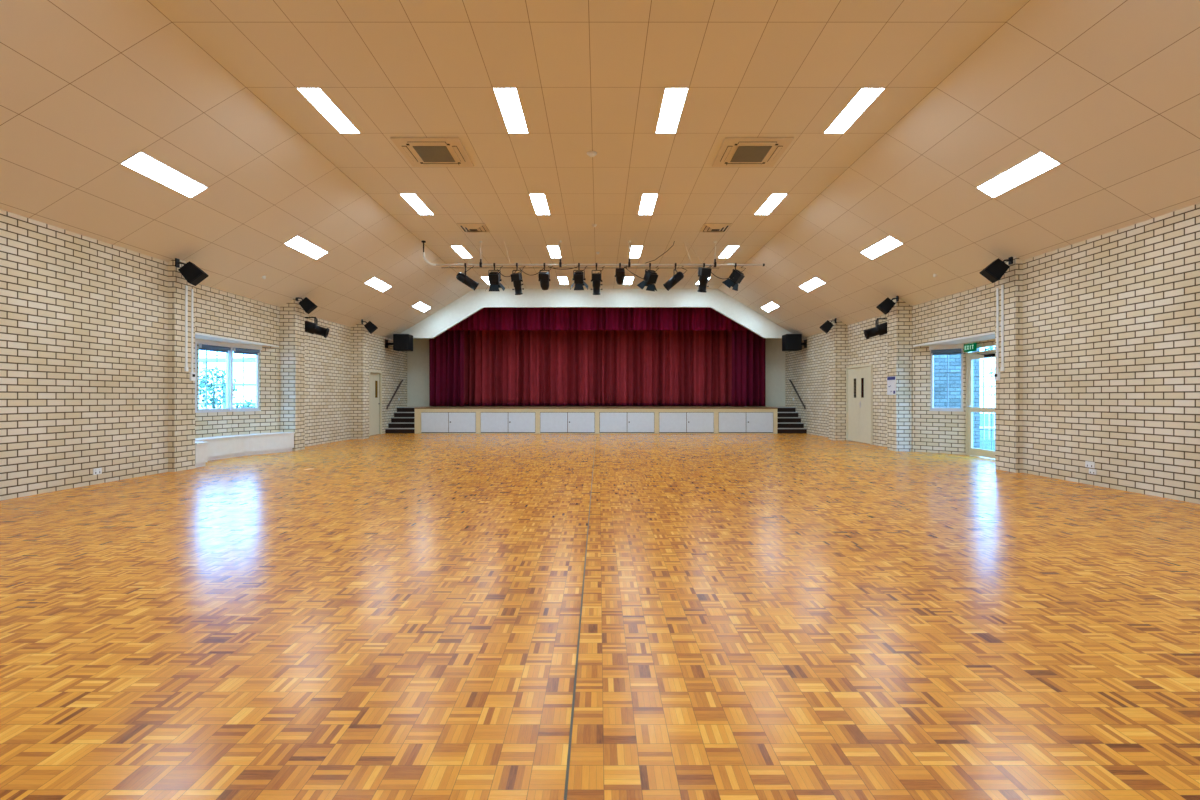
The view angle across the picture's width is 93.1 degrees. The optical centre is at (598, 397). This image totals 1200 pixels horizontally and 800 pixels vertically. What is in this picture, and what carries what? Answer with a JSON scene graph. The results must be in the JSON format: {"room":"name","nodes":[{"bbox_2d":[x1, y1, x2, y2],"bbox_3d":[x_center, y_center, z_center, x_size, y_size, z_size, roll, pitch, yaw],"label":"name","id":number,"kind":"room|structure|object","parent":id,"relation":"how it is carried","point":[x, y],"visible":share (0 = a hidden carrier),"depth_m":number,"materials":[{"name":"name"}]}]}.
{"room":"community hall","nodes":[
{"label":"community hall","id":0,"kind":"room"},
{"bbox_2d":[0,209,406,499],"bbox_3d":[-7.335,-1.460,10.600,0.990,5.300,27.600,0,0,0],"label":"wall","id":1,"kind":"structure","parent":0,"point":[93,375],"depth_m":8.34,"materials":[{"name":"beige brick"}]},
{"bbox_2d":[93,468,101,474],"bbox_3d":[-6.940,1.015,7.860,0.020,0.085,0.130,0,0,0],"label":"power outlet","id":2,"kind":"object","parent":1,"relation":"attached to","point":[96,471],"visible":1,"depth_m":7.86,"materials":[{"name":"white plastic"}]},
{"bbox_2d":[185,285,187,370],"bbox_3d":[-6.826,-1.150,9.400,0.028,1.420,0.054,0,0,0],"label":"conduit","id":3,"kind":"object","parent":1,"relation":"attached to","point":[186,287],"visible":1,"depth_m":9.39,"materials":[{"name":"white plastic"}]},
{"bbox_2d":[175,258,208,285],"bbox_3d":[-6.628,-2.049,9.214,0.436,0.418,0.250,0,0,-16],"label":"wall speaker","id":4,"kind":"object","parent":1,"relation":"attached to","point":[192,273],"visible":1,"depth_m":9.13,"materials":[{"name":"black plastic"}]},
{"bbox_2d":[190,273,207,285],"bbox_3d":[-6.511,-1.929,9.247,0.193,0.179,0.233,0,0,-16],"label":"grille","id":5,"kind":"object","parent":4,"relation":"attached to","point":[195,278],"depth_m":9.17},
{"bbox_2d":[191,289,192,371],"bbox_3d":[-6.829,-1.130,9.536,0.022,1.400,0.030,0,0,0],"label":"conduit","id":6,"kind":"object","parent":1,"relation":"attached to","point":[191,289],"visible":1,"depth_m":9.52,"materials":[{"name":"white plastic"}]},
{"bbox_2d":[190,372,195,380],"bbox_3d":[-6.821,-0.360,9.536,0.039,0.140,0.100,0,0,0],"label":"thermostat","id":7,"kind":"object","parent":1,"relation":"attached to","point":[192,374],"visible":1,"depth_m":9.51,"materials":[{"name":"white plastic"}]},
{"bbox_2d":[195,344,199,412],"bbox_3d":[-7.769,-0.380,10.660,0.139,1.330,0.600,0,0,0],"label":"window","id":8,"kind":"structure","parent":1,"relation":"in","point":[196,411],"depth_m":10.94,"materials":[{"name":"metal"}]},
{"bbox_2d":[199,347,232,412],"bbox_3d":[-7.707,-0.380,11.367,0.139,1.330,0.849,0,0,9],"label":"window","id":9,"kind":"structure","parent":1,"relation":"in","point":[229,356],"depth_m":11.71,"materials":[{"name":"metal"}]},
{"bbox_2d":[199,343,230,352],"bbox_3d":[-7.664,-0.993,11.341,0.075,0.125,0.741,0,0,9],"label":"roller blind","id":10,"kind":"object","parent":9,"relation":"attached to","point":[201,346],"visible":1,"depth_m":11.31,"materials":[{"name":"metal"}]},
{"bbox_2d":[195,332,278,349],"bbox_3d":[-7.459,-1.107,11.174,0.562,0.123,3.132,0,0,0],"label":"trim","id":11,"kind":"structure","parent":1,"relation":"attached to","point":[206,339],"depth_m":11.42,"materials":[{"name":"white paint"}]},
{"bbox_2d":[232,353,260,411],"bbox_3d":[-7.519,-0.380,12.056,0.139,1.330,0.634,0,0,24],"label":"window","id":12,"kind":"structure","parent":1,"relation":"in","point":[256,358],"depth_m":12.30,"materials":[{"name":"metal"}]},
{"bbox_2d":[233,347,260,354],"bbox_3d":[-7.471,-0.993,12.048,0.075,0.125,0.562,0,0,24],"label":"roller blind","id":13,"kind":"object","parent":1,"relation":"attached to","point":[235,350],"visible":1,"depth_m":12.03,"materials":[{"name":"metal"}]},
{"bbox_2d":[295,297,317,313],"bbox_3d":[-6.628,-2.125,12.853,0.436,0.418,0.250,0,0,-16],"label":"wall speaker","id":14,"kind":"object","parent":1,"relation":"attached to","point":[308,306],"visible":0.92,"depth_m":12.76,"materials":[{"name":"black plastic"}]},
{"bbox_2d":[306,305,316,313],"bbox_3d":[-6.511,-2.005,12.885,0.193,0.179,0.233,0,0,-16],"label":"grille","id":15,"kind":"object","parent":14,"relation":"attached to","point":[309,308],"depth_m":12.78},
{"bbox_2d":[305,317,329,337],"bbox_3d":[-6.855,-1.619,13.677,0.662,0.804,0.318,0,0,-18],"label":"wall spotlight","id":16,"kind":"object","parent":1,"relation":"attached to","point":[310,327],"visible":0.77,"depth_m":13.61,"materials":[{"name":"black metal"}]},
{"bbox_2d":[361,319,377,333],"bbox_3d":[-6.628,-2.070,16.398,0.436,0.418,0.250,0,0,-16],"label":"wall speaker","id":17,"kind":"object","parent":1,"relation":"attached to","point":[369,326],"visible":1,"depth_m":16.31,"materials":[{"name":"black plastic"}]},
{"bbox_2d":[369,370,381,435],"bbox_3d":[-7.222,0.160,18.200,0.156,2.060,1.040,0,0,0],"label":"door","id":18,"kind":"structure","parent":1,"relation":"in","point":[375,377],"depth_m":18.32,"materials":[{"name":"beige paint"}]},
{"bbox_2d":[386,380,402,408],"bbox_3d":[-7.130,-0.140,19.778,0.114,1.051,1.560,0,0,0],"label":"handrail","id":19,"kind":"object","parent":1,"relation":"attached to","point":[398,386],"visible":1,"depth_m":19.66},
{"bbox_2d":[385,334,412,350],"bbox_3d":[-6.775,-1.870,19.200,0.830,0.540,0.500,0,0,0],"label":"loudspeaker","id":20,"kind":"object","parent":1,"relation":"attached to","point":[401,342],"visible":1,"depth_m":18.96,"materials":[{"name":"black plastic"}]},
{"bbox_2d":[394,335,407,348],"bbox_3d":[-6.620,-1.870,18.960,0.460,0.480,0.020,0,0,0],"label":"grille","id":21,"kind":"object","parent":20,"relation":"attached to","point":[400,341],"depth_m":18.95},
{"bbox_2d":[400,289,791,337],"bbox_3d":[-0.100,-3.091,19.710,14.180,2.038,0.120,0,0,0],"label":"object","id":22,"kind":"structure","parent":0,"point":[470,303],"depth_m":19.65,"materials":[{"name":"paint"}]},
{"bbox_2d":[0,433,1199,799],"bbox_3d":[-0.100,1.190,10.650,16.400,0.001,27.700,0,0,0],"label":"floor","id":23,"kind":"structure","parent":0,"point":[387,616],"depth_m":2.90,"materials":[{"name":"wood"}]},
{"bbox_2d":[195,432,294,467],"bbox_3d":[-7.264,0.978,11.205,0.882,0.425,3.140,0,0,0],"label":"bench","id":24,"kind":"object","parent":23,"relation":"on","point":[228,446],"visible":0.76,"depth_m":11.56,"materials":[{"name":"white paint"}]},
{"bbox_2d":[385,407,415,432],"bbox_3d":[-6.680,0.754,21.739,1.010,0.872,5.302,0,0,0],"label":"steps","id":25,"kind":"structure","parent":23,"relation":"on","point":[403,421],"depth_m":19.63,"materials":[{"name":"carpet"}]},
{"bbox_2d":[564,438,595,799],"bbox_3d":[-0.100,1.189,7.945,0.009,0.001,22.090,0,0,0],"label":"floor line","id":26,"kind":"object","parent":23,"relation":"on","point":[576,665],"depth_m":2.37,"materials":[{"name":"wood"}]},
{"bbox_2d":[414,406,777,433],"bbox_3d":[-0.100,0.755,21.681,12.140,0.870,5.417,0,0,0],"label":"stage","id":27,"kind":"object","parent":23,"relation":"on","point":[451,419],"visible":0.99,"depth_m":19.01,"materials":[{"name":"white laminate"}]},
{"bbox_2d":[429,330,463,405],"bbox_3d":[-5.645,-1.705,20.983,1.294,4.010,0.358,0,0,0],"label":"stage curtain","id":28,"kind":"object","parent":27,"relation":"on","point":[446,350],"visible":0.77,"depth_m":21.00,"materials":[{"name":"fabric"}]},
{"bbox_2d":[464,330,599,405],"bbox_3d":[-2.795,-1.705,22.234,5.701,4.010,0.625,0,0,0],"label":"stage curtain","id":29,"kind":"object","parent":27,"relation":"on","point":[503,367],"visible":0.72,"depth_m":22.25,"materials":[{"name":"red fabric"}]},
{"bbox_2d":[600,308,731,405],"bbox_3d":[2.841,-1.705,22.306,5.640,4.010,0.603,0,0,0],"label":"stage curtain","id":30,"kind":"object","parent":27,"relation":"on","point":[638,367],"visible":0.73,"depth_m":22.31,"materials":[{"name":"red fabric"}]},
{"bbox_2d":[731,330,765,405],"bbox_3d":[5.532,-1.705,20.972,1.254,4.010,0.338,0,0,0],"label":"stage curtain","id":31,"kind":"object","parent":27,"relation":"on","point":[748,348],"visible":0.72,"depth_m":20.99,"materials":[{"name":"fabric"}]},
{"bbox_2d":[776,407,806,432],"bbox_3d":[6.480,0.754,21.739,1.010,0.872,5.302,0,0,0],"label":"steps","id":32,"kind":"structure","parent":23,"relation":"on","point":[788,421],"depth_m":19.63,"materials":[{"name":"carpet"}]},
{"bbox_2d":[0,0,1199,338],"bbox_3d":[-0.100,-2.837,8.225,14.700,1.896,22.850,0,0,0],"label":"ceiling","id":33,"kind":"structure","parent":0,"point":[1109,90],"depth_m":7.20,"materials":[{"name":"tile"}]},
{"bbox_2d":[120,151,207,198],"bbox_3d":[-5.712,-2.931,7.520,0.260,0.159,1.200,0,0,0],"label":"ceiling light","id":34,"kind":"object","parent":33,"relation":"attached to","point":[141,163],"visible":1,"depth_m":7.45,"materials":[{"name":"white paint"}]},
{"bbox_2d":[284,235,327,259],"bbox_3d":[-5.712,-2.931,11.120,0.260,0.159,1.200,0,0,0],"label":"ceiling light","id":35,"kind":"object","parent":33,"relation":"attached to","point":[297,243],"visible":1,"depth_m":11.07,"materials":[{"name":"white paint"}]},
{"bbox_2d":[295,87,360,133],"bbox_3d":[-3.550,-3.782,7.520,0.300,0.006,1.200,0,0,0],"label":"recessed light","id":36,"kind":"object","parent":33,"relation":"in","point":[316,96],"visible":1,"depth_m":7.45,"materials":[{"name":"white paint"}]},
{"bbox_2d":[365,277,391,291],"bbox_3d":[-5.712,-2.931,14.720,0.260,0.159,1.200,0,0,0],"label":"ceiling light","id":37,"kind":"object","parent":33,"relation":"attached to","point":[374,282],"visible":1,"depth_m":14.68,"materials":[{"name":"white paint"}]},
{"bbox_2d":[400,194,433,214],"bbox_3d":[-3.550,-3.782,11.120,0.300,0.006,1.200,0,0,0],"label":"recessed light","id":38,"kind":"object","parent":33,"relation":"in","point":[413,200],"visible":1,"depth_m":11.10,"materials":[{"name":"white paint"}]},
{"bbox_2d":[412,302,430,311],"bbox_3d":[-5.712,-2.931,18.320,0.260,0.159,1.200,0,0,0],"label":"ceiling light","id":39,"kind":"object","parent":33,"relation":"attached to","point":[420,306],"visible":1,"depth_m":18.28,"materials":[{"name":"white paint"}]},
{"bbox_2d":[390,137,473,166],"bbox_3d":[-2.530,-3.761,8.740,1.000,0.045,1.000,0,0,0],"label":"air conditioner","id":40,"kind":"object","parent":33,"relation":"attached to","point":[419,151],"visible":1,"depth_m":8.63,"materials":[{"name":"beige plastic"}]},
{"bbox_2d":[412,146,454,161],"bbox_3d":[-2.530,-3.749,8.740,0.500,0.011,0.560,0,0,0],"label":"grille","id":41,"kind":"object","parent":40,"relation":"attached to","point":[424,153],"depth_m":8.70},
{"bbox_2d":[451,246,472,257],"bbox_3d":[-3.550,-3.782,14.720,0.300,0.006,1.200,0,0,0],"label":"recessed light","id":42,"kind":"object","parent":33,"relation":"in","point":[461,251],"visible":1,"depth_m":14.71,"materials":[{"name":"white paint"}]},
{"bbox_2d":[457,223,489,231],"bbox_3d":[-2.780,-3.752,12.600,0.601,0.064,0.601,0,0,0],"label":"ceiling vent","id":43,"kind":"object","parent":33,"relation":"in","point":[466,227],"visible":1,"depth_m":12.49,"materials":[{"name":"beige plastic"}]},
{"bbox_2d":[492,87,528,133],"bbox_3d":[-1.150,-3.782,7.520,0.300,0.006,1.200,0,0,0],"label":"recessed light","id":44,"kind":"object","parent":33,"relation":"in","point":[508,99],"visible":1,"depth_m":7.45,"materials":[{"name":"white paint"}]},
{"bbox_2d":[529,194,550,214],"bbox_3d":[-1.150,-3.782,11.120,0.300,0.006,1.200,0,0,0],"label":"recessed light","id":45,"kind":"object","parent":33,"relation":"in","point":[539,201],"visible":1,"depth_m":11.10,"materials":[{"name":"white paint"}]},
{"bbox_2d":[547,246,561,257],"bbox_3d":[-1.150,-3.782,14.720,0.300,0.006,1.200,0,0,0],"label":"recessed light","id":46,"kind":"object","parent":33,"relation":"in","point":[554,251],"visible":0.96,"depth_m":14.66,"materials":[{"name":"white paint"}]},
{"bbox_2d":[558,277,568,284],"bbox_3d":[-1.150,-3.782,18.320,0.300,0.006,1.200,0,0,0],"label":"recessed light","id":47,"kind":"object","parent":33,"relation":"in","point":[562,280],"visible":1,"depth_m":18.28,"materials":[{"name":"white paint"}]},
{"bbox_2d":[587,151,596,156],"bbox_3d":[-0.110,-3.759,8.780,0.156,0.051,0.154,0,0,0],"label":"smoke detector","id":48,"kind":"object","parent":33,"relation":"attached to","point":[590,153],"visible":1,"depth_m":8.74,"materials":[{"name":"white paint"}]},
{"bbox_2d":[422,241,764,266],"bbox_3d":[-0.145,-3.457,13.700,8.270,0.655,0.100,0,0,0],"label":"bar","id":49,"kind":"object","parent":33,"relation":"hanging from","point":[480,264],"visible":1,"depth_m":13.68,"materials":[{"name":"white paint"}]},
{"bbox_2d":[456,263,478,290],"bbox_3d":[-3.171,-2.924,13.715,0.544,0.651,0.298,0,0,-17],"label":"stage light","id":50,"kind":"object","parent":49,"relation":"hanging from","point":[460,276],"visible":1,"depth_m":13.64,"materials":[{"name":"black metal"}]},
{"bbox_2d":[485,263,504,290],"bbox_3d":[-2.521,-2.907,13.735,0.454,0.687,0.421,0,0,0],"label":"stage light","id":51,"kind":"object","parent":49,"relation":"hanging from","point":[494,277],"visible":1,"depth_m":13.64,"materials":[{"name":"black metal"}]},
{"bbox_2d":[511,263,524,294],"bbox_3d":[-1.946,-2.868,13.717,0.344,0.763,0.385,0,0,0],"label":"stage light","id":52,"kind":"object","parent":49,"relation":"hanging from","point":[516,278],"visible":1,"depth_m":13.66,"materials":[{"name":"black metal"}]},
{"bbox_2d":[538,263,552,289],"bbox_3d":[-1.284,-2.928,13.694,0.347,0.644,0.344,0,0,0],"label":"stage light","id":53,"kind":"object","parent":49,"relation":"hanging from","point":[544,277],"visible":1,"depth_m":13.64,"materials":[{"name":"black metal"}]},
{"bbox_2d":[570,263,587,289],"bbox_3d":[-0.478,-2.924,13.735,0.434,0.652,0.424,0,0,0],"label":"stage light","id":54,"kind":"object","parent":49,"relation":"hanging from","point":[578,276],"visible":1,"depth_m":13.66,"materials":[{"name":"black metal"}]},
{"bbox_2d":[591,263,603,294],"bbox_3d":[-0.031,-2.868,13.721,0.349,0.765,0.341,0,0,0],"label":"stage light","id":55,"kind":"object","parent":49,"relation":"hanging from","point":[596,277],"visible":1,"depth_m":13.65,"materials":[{"name":"black metal"}]},
{"bbox_2d":[615,263,627,284],"bbox_3d":[0.543,-2.999,13.706,0.334,0.501,0.359,0,0,0],"label":"stage light","id":56,"kind":"object","parent":49,"relation":"hanging from","point":[619,272],"visible":1,"depth_m":13.62,"materials":[{"name":"black metal"}]},
{"bbox_2d":[637,263,658,290],"bbox_3d":[1.211,-2.915,13.731,0.454,0.669,0.440,0,0,-32],"label":"stage light","id":57,"kind":"object","parent":49,"relation":"hanging from","point":[650,277],"visible":1,"depth_m":13.63,"materials":[{"name":"black metal"}]},
{"bbox_2d":[663,263,685,290],"bbox_3d":[1.822,-2.925,13.716,0.552,0.651,0.295,0,0,35],"label":"stage light","id":58,"kind":"object","parent":49,"relation":"hanging from","point":[678,276],"visible":1,"depth_m":13.65,"materials":[{"name":"black metal"}]},
{"bbox_2d":[697,263,711,292],"bbox_3d":[2.549,-2.899,13.728,0.354,0.703,0.398,0,0,-17],"label":"stage light","id":59,"kind":"object","parent":49,"relation":"hanging from","point":[704,273],"visible":1,"depth_m":13.65,"materials":[{"name":"black metal"}]},
{"bbox_2d":[722,263,745,290],"bbox_3d":[3.269,-2.926,13.717,0.484,0.648,0.456,0,0,39],"label":"stage light","id":60,"kind":"object","parent":49,"relation":"hanging from","point":[736,276],"visible":1,"depth_m":13.62,"materials":[{"name":"black metal"}]},
{"bbox_2d":[623,277,633,284],"bbox_3d":[0.950,-3.782,18.320,0.300,0.006,1.200,0,0,0],"label":"recessed light","id":61,"kind":"object","parent":33,"relation":"in","point":[627,280],"visible":0.94,"depth_m":18.28,"materials":[{"name":"white paint"}]},
{"bbox_2d":[630,246,642,257],"bbox_3d":[0.950,-3.782,14.720,0.300,0.006,1.200,0,0,0],"label":"recessed light","id":62,"kind":"object","parent":33,"relation":"in","point":[635,251],"visible":0.86,"depth_m":14.66,"materials":[{"name":"white paint"}]},
{"bbox_2d":[638,194,657,214],"bbox_3d":[0.950,-3.782,11.120,0.300,0.006,1.200,0,0,0],"label":"recessed light","id":63,"kind":"object","parent":33,"relation":"in","point":[648,201],"visible":1,"depth_m":11.10,"materials":[{"name":"white paint"}]},
{"bbox_2d":[655,87,688,133],"bbox_3d":[0.950,-3.782,7.520,0.300,0.006,1.200,0,0,0],"label":"recessed light","id":64,"kind":"object","parent":33,"relation":"in","point":[674,98],"visible":1,"depth_m":7.45,"materials":[{"name":"white paint"}]},
{"bbox_2d":[699,223,731,231],"bbox_3d":[2.580,-3.752,12.600,0.601,0.064,0.601,0,0,0],"label":"ceiling vent","id":65,"kind":"object","parent":33,"relation":"in","point":[707,227],"visible":1,"depth_m":12.48,"materials":[{"name":"beige plastic"}]},
{"bbox_2d":[718,246,738,257],"bbox_3d":[3.350,-3.782,14.720,0.300,0.006,1.200,0,0,0],"label":"recessed light","id":66,"kind":"object","parent":33,"relation":"in","point":[729,250],"visible":1,"depth_m":14.66,"materials":[{"name":"white paint"}]},
{"bbox_2d":[712,137,793,166],"bbox_3d":[2.330,-3.761,8.740,1.000,0.045,1.000,0,0,0],"label":"air conditioner","id":67,"kind":"object","parent":33,"relation":"attached to","point":[734,151],"visible":1,"depth_m":8.63,"materials":[{"name":"beige plastic"}]},
{"bbox_2d":[730,146,771,161],"bbox_3d":[2.330,-3.749,8.740,0.500,0.011,0.560,0,0,0],"label":"grille","id":68,"kind":"object","parent":67,"relation":"attached to","point":[740,153],"depth_m":8.72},
{"bbox_2d":[754,194,786,214],"bbox_3d":[3.350,-3.782,11.120,0.300,0.006,1.200,0,0,0],"label":"recessed light","id":69,"kind":"object","parent":33,"relation":"in","point":[769,205],"visible":1,"depth_m":11.10,"materials":[{"name":"white paint"}]},
{"bbox_2d":[761,302,779,311],"bbox_3d":[5.512,-2.931,18.320,0.260,0.159,1.200,0,0,0],"label":"ceiling light","id":70,"kind":"object","parent":33,"relation":"attached to","point":[770,306],"visible":1,"depth_m":18.29,"materials":[{"name":"white paint"}]},
{"bbox_2d":[799,277,824,291],"bbox_3d":[5.512,-2.931,14.720,0.260,0.159,1.200,0,0,0],"label":"ceiling light","id":71,"kind":"object","parent":33,"relation":"attached to","point":[814,283],"visible":1,"depth_m":14.69,"materials":[{"name":"white paint"}]},
{"bbox_2d":[823,87,885,133],"bbox_3d":[3.350,-3.782,7.520,0.300,0.006,1.200,0,0,0],"label":"recessed light","id":72,"kind":"object","parent":33,"relation":"in","point":[865,96],"visible":1,"depth_m":7.45,"materials":[{"name":"white paint"}]},
{"bbox_2d":[860,236,902,259],"bbox_3d":[5.512,-2.931,11.120,0.260,0.159,1.200,0,0,0],"label":"ceiling light","id":73,"kind":"object","parent":33,"relation":"attached to","point":[889,243],"visible":1,"depth_m":11.06,"materials":[{"name":"white paint"}]},
{"bbox_2d":[976,151,1061,198],"bbox_3d":[5.512,-2.931,7.520,0.260,0.159,1.200,0,0,0],"label":"ceiling light","id":74,"kind":"object","parent":33,"relation":"attached to","point":[1040,162],"visible":1,"depth_m":7.45,"materials":[{"name":"white paint"}]},
{"bbox_2d":[785,203,1199,503],"bbox_3d":[7.205,-1.460,10.600,1.130,5.300,27.600,0,0,0],"label":"wall","id":75,"kind":"structure","parent":0,"point":[1102,332],"depth_m":8.22,"materials":[{"name":"beige brick"}]},
{"bbox_2d":[782,334,806,350],"bbox_3d":[6.625,-1.870,19.200,0.730,0.540,0.500,0,0,0],"label":"loudspeaker","id":76,"kind":"object","parent":75,"relation":"attached to","point":[790,342],"visible":1,"depth_m":18.95,"materials":[{"name":"black plastic"}]},
{"bbox_2d":[787,335,800,348],"bbox_3d":[6.520,-1.870,18.960,0.460,0.480,0.020,0,0,0],"label":"grille","id":77,"kind":"object","parent":76,"relation":"attached to","point":[793,341],"depth_m":18.95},
{"bbox_2d":[789,380,805,408],"bbox_3d":[6.930,-0.140,19.778,0.114,1.051,1.560,0,0,0],"label":"handrail","id":78,"kind":"object","parent":75,"relation":"attached to","point":[793,386],"visible":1,"depth_m":19.67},
{"bbox_2d":[820,318,835,333],"bbox_3d":[6.428,-2.026,15.936,0.436,0.418,0.250,0,0,16],"label":"wall speaker","id":79,"kind":"object","parent":75,"relation":"attached to","point":[827,325],"visible":1,"depth_m":15.84,"materials":[{"name":"black plastic"}]},
{"bbox_2d":[846,364,872,444],"bbox_3d":[7.006,0.160,15.238,0.188,2.060,1.475,0,0,0],"label":"door","id":80,"kind":"structure","parent":75,"relation":"in","point":[859,379],"depth_m":15.21,"materials":[{"name":"beige paint"}]},
{"bbox_2d":[863,318,886,338],"bbox_3d":[6.655,-1.563,13.515,0.662,0.804,0.318,0,0,18],"label":"wall spotlight","id":81,"kind":"object","parent":75,"relation":"attached to","point":[879,329],"visible":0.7,"depth_m":13.45,"materials":[{"name":"black metal"}]},
{"bbox_2d":[876,296,898,314],"bbox_3d":[6.428,-2.078,12.636,0.436,0.418,0.250,0,0,16],"label":"wall speaker","id":82,"kind":"object","parent":75,"relation":"attached to","point":[887,304],"visible":1,"depth_m":12.55,"materials":[{"name":"black plastic"}]},
{"bbox_2d":[876,306,886,314],"bbox_3d":[6.311,-1.959,12.669,0.193,0.179,0.233,0,0,16],"label":"grille","id":83,"kind":"object","parent":82,"relation":"attached to","point":[883,309],"depth_m":12.57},
{"bbox_2d":[887,376,895,394],"bbox_3d":[6.633,-0.280,12.880,0.013,0.420,0.370,0,0,0],"label":"notice","id":84,"kind":"object","parent":75,"relation":"attached to","point":[891,381],"visible":1,"depth_m":12.87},
{"bbox_2d":[929,352,963,411],"bbox_3d":[7.473,-0.380,12.194,0.139,1.330,0.645,0,0,-43],"label":"window","id":85,"kind":"structure","parent":75,"relation":"in","point":[932,356],"depth_m":12.23,"materials":[{"name":"metal"}]},
{"bbox_2d":[930,348,962,354],"bbox_3d":[7.440,-0.993,12.160,0.075,0.125,0.602,0,0,-43],"label":"roller blind","id":86,"kind":"object","parent":85,"relation":"attached to","point":[944,351],"visible":1,"depth_m":12.16,"materials":[{"name":"fabric"}]},
{"bbox_2d":[913,332,994,349],"bbox_3d":[7.326,-1.107,11.080,0.697,0.123,3.120,0,0,0],"label":"trim","id":87,"kind":"structure","parent":75,"relation":"attached to","point":[956,343],"depth_m":11.63,"materials":[{"name":"white paint"}]},
{"bbox_2d":[964,342,976,351],"bbox_3d":[7.580,-1.045,11.600,0.051,0.190,0.340,0,0,0],"label":"exit sign","id":88,"kind":"object","parent":75,"relation":"hanging from","point":[969,346],"visible":1,"depth_m":11.56,"materials":[{"name":"green plastic"}]},
{"bbox_2d":[966,343,994,458],"bbox_3d":[7.700,0.060,11.200,0.165,2.260,1.401,0,0,0],"label":"door","id":89,"kind":"structure","parent":75,"relation":"in","point":[970,356],"depth_m":11.70,"materials":[{"name":"beige paint"}]},
{"bbox_2d":[979,257,1012,282],"bbox_3d":[6.428,-2.085,9.160,0.436,0.418,0.250,0,0,16],"label":"wall speaker","id":90,"kind":"object","parent":75,"relation":"attached to","point":[994,271],"visible":1,"depth_m":9.08,"materials":[{"name":"black plastic"}]},
{"bbox_2d":[980,270,997,282],"bbox_3d":[6.311,-1.966,9.193,0.193,0.179,0.233,0,0,16],"label":"grille","id":91,"kind":"object","parent":90,"relation":"attached to","point":[992,275],"depth_m":9.12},
{"bbox_2d":[994,372,999,380],"bbox_3d":[6.620,-0.360,9.448,0.039,0.140,0.100,0,0,0],"label":"thermostat","id":92,"kind":"object","parent":75,"relation":"attached to","point":[996,374],"visible":1,"depth_m":9.43,"materials":[{"name":"white plastic"}]},
{"bbox_2d":[996,288,998,371],"bbox_3d":[6.629,-1.130,9.448,0.022,1.400,0.030,0,0,0],"label":"conduit","id":93,"kind":"object","parent":75,"relation":"attached to","point":[997,289],"visible":1,"depth_m":9.43,"materials":[{"name":"white plastic"}]},
{"bbox_2d":[1000,285,1003,370],"bbox_3d":[6.626,-1.150,9.331,0.028,1.420,0.054,0,0,0],"label":"conduit","id":94,"kind":"object","parent":75,"relation":"attached to","point":[1002,286],"visible":1,"depth_m":9.32,"materials":[{"name":"white plastic"}]},
{"bbox_2d":[1085,461,1094,467],"bbox_3d":[6.740,0.915,7.800,0.020,0.085,0.140,0,0,0],"label":"power outlet","id":95,"kind":"object","parent":75,"relation":"attached to","point":[1088,464],"visible":1,"depth_m":7.80,"materials":[{"name":"white plastic"}]},
{"bbox_3d":[-0.100,-1.460,22.085,14.180,5.300,4.630,0,0,0],"label":"wall","id":96,"kind":"structure","parent":0,"visible":0},
{"bbox_2d":[407,338,448,406],"bbox_3d":[-6.420,-1.895,21.330,1.540,4.430,0.060,0,0,0],"label":"panel","id":97,"kind":"object","parent":96,"relation":"attached to","point":[417,359],"visible":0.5,"depth_m":21.30,"materials":[{"name":"paint"}]},
{"bbox_2d":[448,308,677,330],"bbox_3d":[-1.676,-3.118,20.776,9.142,1.285,0.431,0,0,0],"label":"curtain","id":98,"kind":"object","parent":96,"relation":"hanging from","point":[494,319],"visible":0.63,"depth_m":20.78,"materials":[{"name":"fabric"}]},
{"bbox_2d":[679,308,749,330],"bbox_3d":[4.553,-3.118,20.785,3.192,1.285,0.367,0,0,0],"label":"curtain","id":99,"kind":"object","parent":96,"relation":"hanging from","point":[706,319],"visible":0.44,"depth_m":20.79,"materials":[{"name":"fabric"}]},
{"bbox_2d":[744,338,784,406],"bbox_3d":[6.220,-1.895,21.330,1.540,4.430,0.060,0,0,0],"label":"panel","id":100,"kind":"object","parent":96,"relation":"attached to","point":[775,357],"visible":0.36,"depth_m":21.30,"materials":[{"name":"paint"}]},
{"label":"outside","id":101,"kind":"structure","parent":0,"visible":0},
{"bbox_2d":[980,413,994,450],"bbox_3d":[-0.100,1.265,17.500,80.000,0.090,55.000,0,0,0],"label":"ground","id":102,"kind":"structure","parent":101,"point":[987,443],"depth_m":18.98,"materials":[{"name":"white"}]},
{"bbox_2d":[199,366,237,408],"bbox_3d":[-13.042,0.057,19.188,1.468,2.331,1.496,0,0,0],"label":"tree","id":103,"kind":"object","parent":102,"relation":"on","point":[212,386],"visible":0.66,"depth_m":19.16,"materials":[{"name":"green plant"}]},
{"bbox_2d":[199,358,254,408],"bbox_3d":[-17.200,-0.275,25.350,13.800,2.990,0.300,0,0,0],"label":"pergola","id":104,"kind":"object","parent":102,"relation":"on","point":[203,360],"visible":0.16,"depth_m":25.20,"materials":[{"name":"white"}]},
{"bbox_2d":[199,382,254,407],"bbox_3d":[-15.850,0.280,24.030,12.500,1.880,0.100,0,0,0],"label":"fence","id":105,"kind":"object","parent":102,"relation":"on","point":[222,404],"visible":0.09,"depth_m":24.00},
{"bbox_2d":[233,399,254,407],"bbox_3d":[-11.614,0.631,18.825,1.367,1.202,1.370,0,0,30],"label":"shrub","id":106,"kind":"object","parent":102,"relation":"on","point":[248,405],"visible":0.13,"depth_m":18.61,"materials":[{"name":"green plant"}]},
{"bbox_2d":[934,348,979,448],"bbox_3d":[8.100,-0.495,13.475,1.700,3.430,0.250,0,0,0],"label":"wall","id":107,"kind":"structure","parent":102,"relation":"on","point":[954,360],"depth_m":13.35,"materials":[{"name":"brick"}]},
{"bbox_2d":[980,382,994,439],"bbox_3d":[12.357,0.380,16.600,2.913,1.680,0.040,0,0,0],"label":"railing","id":108,"kind":"object","parent":102,"relation":"on","point":[988,385],"visible":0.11,"depth_m":16.59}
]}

